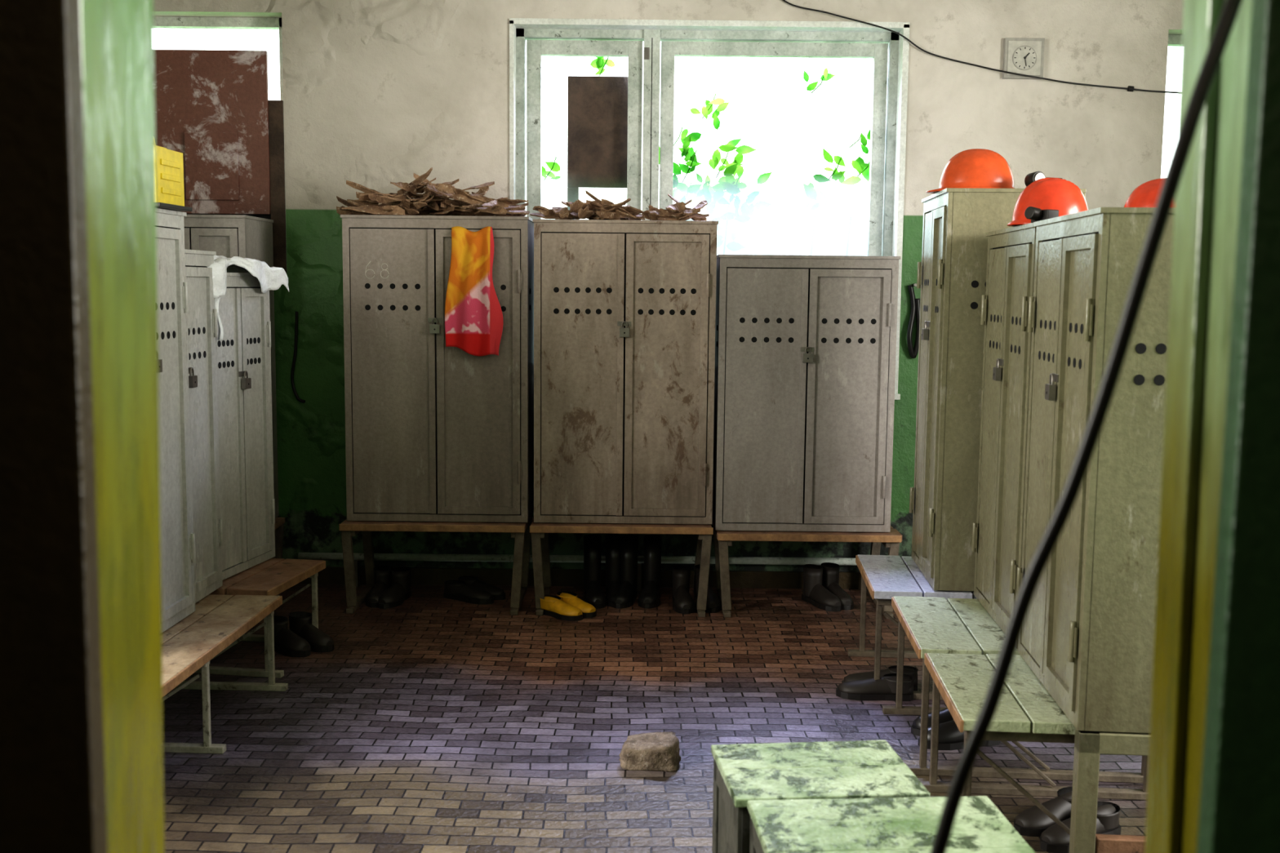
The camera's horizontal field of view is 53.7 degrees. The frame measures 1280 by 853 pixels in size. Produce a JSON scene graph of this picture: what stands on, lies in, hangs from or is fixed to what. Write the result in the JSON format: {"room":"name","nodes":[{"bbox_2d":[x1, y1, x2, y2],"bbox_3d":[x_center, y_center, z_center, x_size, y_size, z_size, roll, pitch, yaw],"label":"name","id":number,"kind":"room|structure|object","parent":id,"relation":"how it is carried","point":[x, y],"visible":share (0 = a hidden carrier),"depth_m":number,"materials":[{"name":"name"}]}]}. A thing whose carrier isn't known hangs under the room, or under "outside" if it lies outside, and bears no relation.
{"room":"changing room","nodes":[
{"label":"changing room","id":0,"kind":"room"},
{"bbox_2d":[162,583,1146,852],"bbox_3d":[0.411,1.359,2.842,6.950,0.120,8.550,1,6,0],"label":"floor","id":1,"kind":"structure","parent":0,"point":[432,722],"depth_m":4.63,"materials":[{"name":"brick"}]},
{"bbox_2d":[161,594,288,754],"bbox_3d":[-1.801,0.924,4.341,0.767,0.370,1.407,1,6,2],"label":"wooden bench","id":2,"kind":"object","parent":1,"relation":"on","point":[216,623],"visible":0.35,"depth_m":4.49,"materials":[{"name":"brown wood"}]},
{"bbox_2d":[155,208,195,632],"bbox_3d":[-1.902,-0.009,4.335,0.534,1.474,0.672,1,6,2],"label":"locker","id":3,"kind":"object","parent":2,"relation":"on","point":[177,536],"visible":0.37,"depth_m":4.52,"materials":[{"name":"metal"}]},
{"bbox_2d":[155,142,192,211],"bbox_3d":[-1.722,-0.888,4.399,0.220,0.258,0.280,1,6,2],"label":"jerrycan","id":4,"kind":"object","parent":3,"relation":"on","point":[169,164],"visible":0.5,"depth_m":4.39,"materials":[{"name":"plastic"}]},
{"bbox_2d":[184,248,222,603],"bbox_3d":[-1.907,-0.005,4.884,0.494,1.344,0.382,1,6,2],"label":"locker","id":5,"kind":"object","parent":2,"relation":"on","point":[202,316],"visible":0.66,"depth_m":4.92,"materials":[{"name":"metal"}]},
{"bbox_2d":[194,558,325,678],"bbox_3d":[-1.800,0.803,5.431,0.767,0.370,0.586,2,6,8],"label":"wooden bench","id":6,"kind":"object","parent":1,"relation":"on","point":[272,576],"visible":0.31,"depth_m":5.30,"materials":[{"name":"brown wood"}]},
{"bbox_2d":[215,272,275,580],"bbox_3d":[-1.892,-0.021,5.391,0.494,1.264,0.562,2,6,10],"label":"locker","id":7,"kind":"object","parent":6,"relation":"on","point":[243,354],"visible":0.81,"depth_m":5.37,"materials":[{"name":"metal"}]},
{"bbox_2d":[205,254,288,298],"bbox_3d":[-1.842,-0.638,5.304,0.479,0.192,0.671,2,6,10],"label":"cloth","id":8,"kind":"object","parent":7,"relation":"attached to","point":[268,277],"visible":0.4,"depth_m":5.29,"materials":[{"name":"white fabric"}]},
{"bbox_2d":[214,297,223,340],"bbox_3d":[-1.677,-0.481,5.042,0.018,0.271,0.067,2,6,10],"label":"strip","id":9,"kind":"object","parent":8,"relation":"attached to","point":[220,332],"depth_m":5.04,"materials":[{"name":"white fabric"}]},
{"bbox_2d":[271,517,284,558],"bbox_3d":[-2.168,0.690,6.421,0.611,0.370,0.547,1,6,0],"label":"wooden bench","id":10,"kind":"object","parent":1,"relation":"on","point":[279,522],"visible":0.13,"depth_m":6.62,"materials":[{"name":"brown wood"}]},
{"bbox_2d":[183,214,279,518],"bbox_3d":[-2.157,-0.270,6.345,0.532,1.544,0.494,1,6,0],"label":"locker","id":11,"kind":"object","parent":10,"relation":"on","point":[244,236],"visible":0.08,"depth_m":6.07,"materials":[{"name":"grey metal"}]},
{"bbox_2d":[273,611,333,657],"bbox_3d":[-1.498,0.913,5.567,0.290,0.128,0.227,6,8,40],"label":"boots","id":12,"kind":"object","parent":1,"relation":"on","point":[302,637],"visible":0.88,"depth_m":5.52,"materials":[{"name":"black rubber"}]},
{"bbox_2d":[365,565,411,608],"bbox_3d":[-1.282,0.812,6.410,0.193,0.146,0.313,1,6,5],"label":"boots","id":13,"kind":"object","parent":1,"relation":"on","point":[383,595],"visible":1,"depth_m":6.42,"materials":[{"name":"black rubber"}]},
{"bbox_2d":[338,510,533,615],"bbox_3d":[-1.011,0.667,6.407,0.903,0.440,0.547,1,6,0],"label":"wooden bench","id":14,"kind":"object","parent":1,"relation":"on","point":[520,531],"visible":0.69,"depth_m":6.18,"materials":[{"name":"brown wood"}]},
{"bbox_2d":[340,214,533,522],"bbox_3d":[-0.985,-0.293,6.321,0.897,1.479,0.494,1,6,0],"label":"locker","id":15,"kind":"object","parent":14,"relation":"on","point":[435,432],"visible":0.97,"depth_m":6.12,"materials":[{"name":"grey metal"}]},
{"bbox_2d":[336,167,529,216],"bbox_3d":[-1.010,-1.138,6.178,0.972,0.223,0.477,1,6,0],"label":"pile","id":16,"kind":"object","parent":15,"relation":"on","point":[436,201],"visible":0.94,"depth_m":6.07,"materials":[{"name":"brown wood"}]},
{"bbox_2d":[444,226,503,355],"bbox_3d":[-0.790,-0.643,6.028,0.277,0.617,0.054,1,6,0],"label":"hanging towel","id":17,"kind":"object","parent":15,"relation":"hanging from","point":[473,315],"visible":1,"depth_m":6.03,"materials":[{"name":"fabric"}]},
{"bbox_2d":[444,576,505,604],"bbox_3d":[-0.847,0.838,6.500,0.302,0.083,0.218,4,7,30],"label":"shoes","id":18,"kind":"object","parent":1,"relation":"on","point":[468,589],"visible":1,"depth_m":6.46,"materials":[{"name":"black leather"}]},
{"bbox_2d":[539,591,596,621],"bbox_3d":[-0.350,0.877,6.194,0.271,0.083,0.212,5,8,38],"label":"shoes","id":19,"kind":"object","parent":1,"relation":"on","point":[566,606],"visible":1,"depth_m":6.15,"materials":[{"name":"yellow rubber"}]},
{"bbox_2d":[297,552,857,590],"bbox_3d":[0.842,0.783,6.711,5.300,0.180,0.050,1,6,0],"label":"pipe","id":20,"kind":"object","parent":1,"relation":"on","point":[306,556],"visible":0.51,"depth_m":6.69,"materials":[{"name":"metal"}]},
{"bbox_2d":[583,533,622,608],"bbox_3d":[-0.174,0.733,6.442,0.223,0.318,0.309,0,6,-6],"label":"rubber boots","id":21,"kind":"object","parent":1,"relation":"on","point":[593,595],"visible":0.93,"depth_m":6.47,"materials":[{"name":"black rubber"}]},
{"bbox_2d":[529,515,713,617],"bbox_3d":[-0.093,0.677,6.407,0.895,0.440,0.547,1,6,0],"label":"wooden bench","id":22,"kind":"object","parent":1,"relation":"on","point":[539,531],"visible":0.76,"depth_m":6.17,"materials":[{"name":"brown wood"}]},
{"bbox_2d":[532,218,718,524],"bbox_3d":[-0.076,-0.278,6.321,0.885,1.467,0.494,1,6,0],"label":"locker","id":23,"kind":"object","parent":22,"relation":"on","point":[624,311],"visible":1,"depth_m":6.11,"materials":[{"name":"metal"}]},
{"bbox_2d":[529,190,644,220],"bbox_3d":[-0.231,-1.074,6.153,0.596,0.141,0.433,1,6,0],"label":"pile","id":24,"kind":"object","parent":23,"relation":"on","point":[597,209],"visible":0.93,"depth_m":6.05,"materials":[{"name":"brown wood"}]},
{"bbox_2d":[642,193,709,220],"bbox_3d":[0.172,-1.065,6.132,0.322,0.136,0.241,1,6,0],"label":"pile","id":25,"kind":"object","parent":23,"relation":"on","point":[678,211],"visible":0.96,"depth_m":6.08,"materials":[{"name":"brown wood"}]},
{"bbox_2d":[613,534,662,608],"bbox_3d":[-0.015,0.735,6.443,0.250,0.318,0.321,1,6,5],"label":"rubber boots","id":26,"kind":"object","parent":1,"relation":"on","point":[650,597],"visible":0.98,"depth_m":6.47,"materials":[{"name":"black rubber"}]},
{"bbox_2d":[618,731,681,772],"bbox_3d":[0.033,1.092,4.266,0.214,0.090,0.161,1,6,6],"label":"stone block","id":27,"kind":"object","parent":1,"relation":"on","point":[652,751],"visible":1,"depth_m":4.20,"materials":[{"name":"beige stone"}]},
{"bbox_2d":[671,564,720,613],"bbox_3d":[0.273,0.816,6.371,0.246,0.178,0.303,-1,6,-12],"label":"boots","id":28,"kind":"object","parent":1,"relation":"on","point":[683,602],"visible":0.76,"depth_m":6.36,"materials":[{"name":"black rubber"}]},
{"bbox_2d":[711,521,902,618],"bbox_3d":[0.823,0.701,6.409,0.902,0.410,0.547,1,6,0],"label":"wooden bench","id":29,"kind":"object","parent":1,"relation":"on","point":[722,539],"visible":0.59,"depth_m":6.17,"materials":[{"name":"brown wood"}]},
{"bbox_2d":[712,254,900,532],"bbox_3d":[0.804,-0.176,6.332,0.867,1.339,0.494,1,6,0],"label":"locker","id":30,"kind":"object","parent":29,"relation":"on","point":[806,345],"visible":0.98,"depth_m":6.12,"materials":[{"name":"grey metal"}]},
{"bbox_2d":[711,740,929,852],"bbox_3d":[0.402,1.035,2.947,0.434,0.500,0.334,0,6,-6],"label":"bench","id":31,"kind":"object","parent":1,"relation":"on","point":[744,773],"visible":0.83,"depth_m":2.89,"materials":[{"name":"paint"}]},
{"bbox_2d":[801,562,853,611],"bbox_3d":[0.966,0.815,6.440,0.196,0.178,0.308,-2,7,-20],"label":"boots","id":32,"kind":"object","parent":1,"relation":"on","point":[821,588],"visible":1,"depth_m":6.45,"materials":[{"name":"black rubber"}]},
{"bbox_2d":[835,665,917,701],"bbox_3d":[0.944,1.016,5.032,0.320,0.088,0.225,2,6,10],"label":"shoes","id":33,"kind":"object","parent":1,"relation":"on","point":[860,686],"visible":0.93,"depth_m":4.96,"materials":[{"name":"black leather"}]},
{"bbox_2d":[747,795,1035,852],"bbox_3d":[0.506,1.081,2.491,0.524,0.512,0.524,0,6,-4],"label":"bench","id":34,"kind":"object","parent":1,"relation":"on","point":[885,824],"visible":1,"depth_m":2.58,"materials":[{"name":"paint"}]},
{"bbox_2d":[847,555,977,700],"bbox_3d":[1.286,0.823,5.216,0.787,0.440,0.674,1,6,4],"label":"wooden bench","id":35,"kind":"object","parent":1,"relation":"on","point":[885,577],"visible":0.39,"depth_m":5.09,"materials":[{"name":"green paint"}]},
{"bbox_2d":[909,187,1086,591],"bbox_3d":[1.395,-0.157,5.077,0.534,1.529,0.612,1,6,4],"label":"locker","id":36,"kind":"object","parent":35,"relation":"on","point":[952,271],"visible":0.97,"depth_m":4.82,"materials":[{"name":"grey metal"}]},
{"bbox_2d":[926,148,1014,193],"bbox_3d":[1.294,-0.996,4.922,0.349,0.167,0.264,2,6,10],"label":"hard hat","id":37,"kind":"object","parent":36,"relation":"on","point":[982,168],"visible":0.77,"depth_m":4.83,"materials":[{"name":"orange plastic"}]},
{"bbox_2d":[911,707,999,750],"bbox_3d":[1.133,1.029,4.528,0.313,0.178,0.237,0,6,-5],"label":"rubber boots","id":38,"kind":"object","parent":1,"relation":"on","point":[950,738],"visible":0.17,"depth_m":4.44,"materials":[{"name":"black rubber"}]},
{"bbox_2d":[882,595,1144,783],"bbox_3d":[1.314,0.908,4.450,0.827,0.440,0.713,1,6,4],"label":"wooden bench","id":39,"kind":"object","parent":1,"relation":"on","point":[939,625],"visible":0.38,"depth_m":4.27,"materials":[{"name":"green paint"}]},
{"bbox_2d":[971,222,1036,648],"bbox_3d":[1.494,0.006,4.365,0.554,1.364,0.742,1,6,4],"label":"locker","id":40,"kind":"object","parent":39,"relation":"on","point":[997,530],"visible":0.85,"depth_m":4.34,"materials":[{"name":"grey metal"}]},
{"bbox_2d":[1024,206,1058,222],"bbox_3d":[1.258,-0.666,3.977,0.092,0.050,0.070,-3,7,-30],"label":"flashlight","id":41,"kind":"object","parent":40,"relation":"on","point":[1034,214],"visible":0.83,"depth_m":3.96,"materials":[{"name":"metal"}]},
{"bbox_2d":[1007,177,1088,226],"bbox_3d":[1.366,-0.740,4.165,0.308,0.157,0.233,-1,6,-10],"label":"hard hat","id":42,"kind":"object","parent":40,"relation":"on","point":[1063,195],"visible":0.72,"depth_m":4.09,"materials":[{"name":"orange plastic"}]},
{"bbox_2d":[1024,171,1062,186],"bbox_3d":[1.512,-0.925,4.770,0.150,0.065,0.109,-2,7,-20],"label":"headlamp","id":43,"kind":"object","parent":42,"relation":"attached to","point":[1029,178],"visible":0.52,"depth_m":4.71,"materials":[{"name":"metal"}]},
{"bbox_2d":[920,653,1149,835],"bbox_3d":[1.250,0.985,3.745,0.777,0.440,0.654,1,6,4],"label":"wooden bench","id":44,"kind":"object","parent":1,"relation":"on","point":[1026,712],"visible":0.5,"depth_m":3.71,"materials":[{"name":"green paint"}]},
{"bbox_2d":[1015,207,1173,733],"bbox_3d":[1.433,0.090,3.607,0.554,1.364,0.742,1,6,4],"label":"locker","id":45,"kind":"object","parent":44,"relation":"on","point":[1088,632],"visible":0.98,"depth_m":3.31,"materials":[{"name":"grey metal"}]},
{"bbox_2d":[1124,177,1174,207],"bbox_3d":[1.584,-0.677,3.760,0.310,0.125,0.235,4,7,30],"label":"hard hat","id":46,"kind":"object","parent":45,"relation":"on","point":[1146,194],"visible":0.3,"depth_m":3.73,"materials":[{"name":"orange plastic"}]},
{"bbox_2d":[1013,786,1120,852],"bbox_3d":[1.268,1.164,3.760,0.318,0.083,0.233,-3,7,-30],"label":"shoes","id":47,"kind":"object","parent":1,"relation":"on","point":[1033,821],"visible":0.66,"depth_m":3.73,"materials":[{"name":"black leather"}]},
{"bbox_2d":[1069,728,1150,852],"bbox_3d":[1.398,1.029,3.364,0.480,0.440,0.050,1,6,4],"label":"stand","id":48,"kind":"object","parent":1,"relation":"on","point":[1088,745],"visible":0.47,"depth_m":3.35,"materials":[{"name":"green paint"}]},
{"bbox_2d":[153,0,1183,572],"bbox_3d":[0.433,-0.790,6.703,6.950,3.300,0.200,1,6,0],"label":"wall","id":49,"kind":"structure","parent":0,"point":[377,93],"depth_m":6.52,"materials":[{"name":"beige paint"}]},
{"bbox_2d":[154,49,286,273],"bbox_3d":[-2.262,-1.347,6.520,0.850,1.155,0.043,1,6,0],"label":"board","id":50,"kind":"object","parent":49,"relation":"attached to","point":[213,108],"visible":0.55,"depth_m":6.49,"materials":[{"name":"brown wood"}]},
{"bbox_2d":[153,16,287,275],"bbox_3d":[-2.260,-1.463,6.682,0.850,1.350,0.060,1,6,0],"label":"window","id":51,"kind":"structure","parent":49,"relation":"in","point":[159,22],"depth_m":6.58,"materials":[{"name":"paint"}]},
{"bbox_2d":[290,311,305,403],"bbox_3d":[-1.792,-0.363,6.630,0.086,0.478,0.033,4,7,25],"label":"hose","id":52,"kind":"object","parent":49,"relation":"attached to","point":[298,398],"visible":1,"depth_m":6.63,"materials":[{"name":"black rubber"}]},
{"bbox_2d":[298,566,861,589],"bbox_3d":[0.417,0.817,6.771,6.350,0.090,0.020,1,6,0],"label":"baseboard","id":53,"kind":"structure","parent":49,"relation":"attached to","point":[330,575],"depth_m":6.76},
{"bbox_2d":[567,75,627,209],"bbox_3d":[-0.205,-1.006,6.781,0.370,1.700,0.015,1,6,0],"label":"board","id":54,"kind":"object","parent":49,"relation":"attached to","point":[597,105],"visible":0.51,"depth_m":6.71,"materials":[{"name":"brown wood"}]},
{"bbox_2d":[509,17,910,399],"bbox_3d":[0.341,-1.123,6.646,2.070,1.932,0.220,1,6,0],"label":"window","id":55,"kind":"structure","parent":49,"relation":"in","point":[544,37],"depth_m":6.60,"materials":[{"name":"paint"}]},
{"bbox_2d":[906,283,919,358],"bbox_3d":[1.431,-0.550,6.598,0.078,0.390,0.060,1,6,0],"label":"strap","id":56,"kind":"object","parent":49,"relation":"hanging from","point":[915,303],"visible":0.93,"depth_m":6.59,"materials":[{"name":"black rubber"}]},
{"bbox_2d":[1002,37,1044,79],"bbox_3d":[1.959,-1.879,6.457,0.200,0.200,0.046,1,6,0],"label":"wall clock","id":57,"kind":"object","parent":49,"relation":"attached to","point":[1023,55],"depth_m":6.44,"materials":[{"name":"white plastic"}]},
{"bbox_2d":[1160,34,1182,168],"bbox_3d":[3.078,-1.281,6.696,0.770,1.530,0.060,1,6,0],"label":"window","id":58,"kind":"structure","parent":49,"relation":"in","point":[1174,40],"depth_m":6.59,"materials":[{"name":"paint"}]},
{"bbox_2d":[782,0,1179,93],"bbox_3d":[2.069,-2.041,6.437,3.004,0.726,0.057,1,6,0],"label":"cable","id":59,"kind":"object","parent":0,"point":[1130,88],"depth_m":6.46,"materials":[{"name":"black rubber"}]},
{"bbox_3d":[0.427,-0.170,1.120,6.950,3.300,0.135,1,6,0],"label":"wall","id":60,"kind":"structure","parent":0,"visible":0},
{"bbox_2d":[0,0,1279,852],"bbox_3d":[0.024,0.283,1.173,1.400,2.380,0.200,1,6,0],"label":"door frame","id":61,"kind":"structure","parent":60,"relation":"attached to","point":[82,731],"depth_m":1.08,"materials":[{"name":"paint"}]},
{"bbox_2d":[930,0,1242,852],"bbox_3d":[0.453,0.351,1.408,0.333,2.202,0.606,3,7,21],"label":"hanging cable","id":62,"kind":"object","parent":60,"relation":"hanging from","point":[1230,10],"visible":1,"depth_m":1.10,"materials":[{"name":"black rubber"}]},
{"bbox_3d":[-0.001,0.073,14.572,28.000,0.120,15.050,1,6,0],"label":"ground","id":63,"kind":"structure","parent":0,"visible":0},
{"bbox_2d":[541,56,871,230],"bbox_3d":[0.399,-0.690,7.157,2.084,3.041,0.481,1,6,0],"label":"leaves","id":64,"kind":"object","parent":63,"relation":"on","point":[727,183],"visible":0.43,"depth_m":7.03,"materials":[{"name":"green plant"}]}
]}

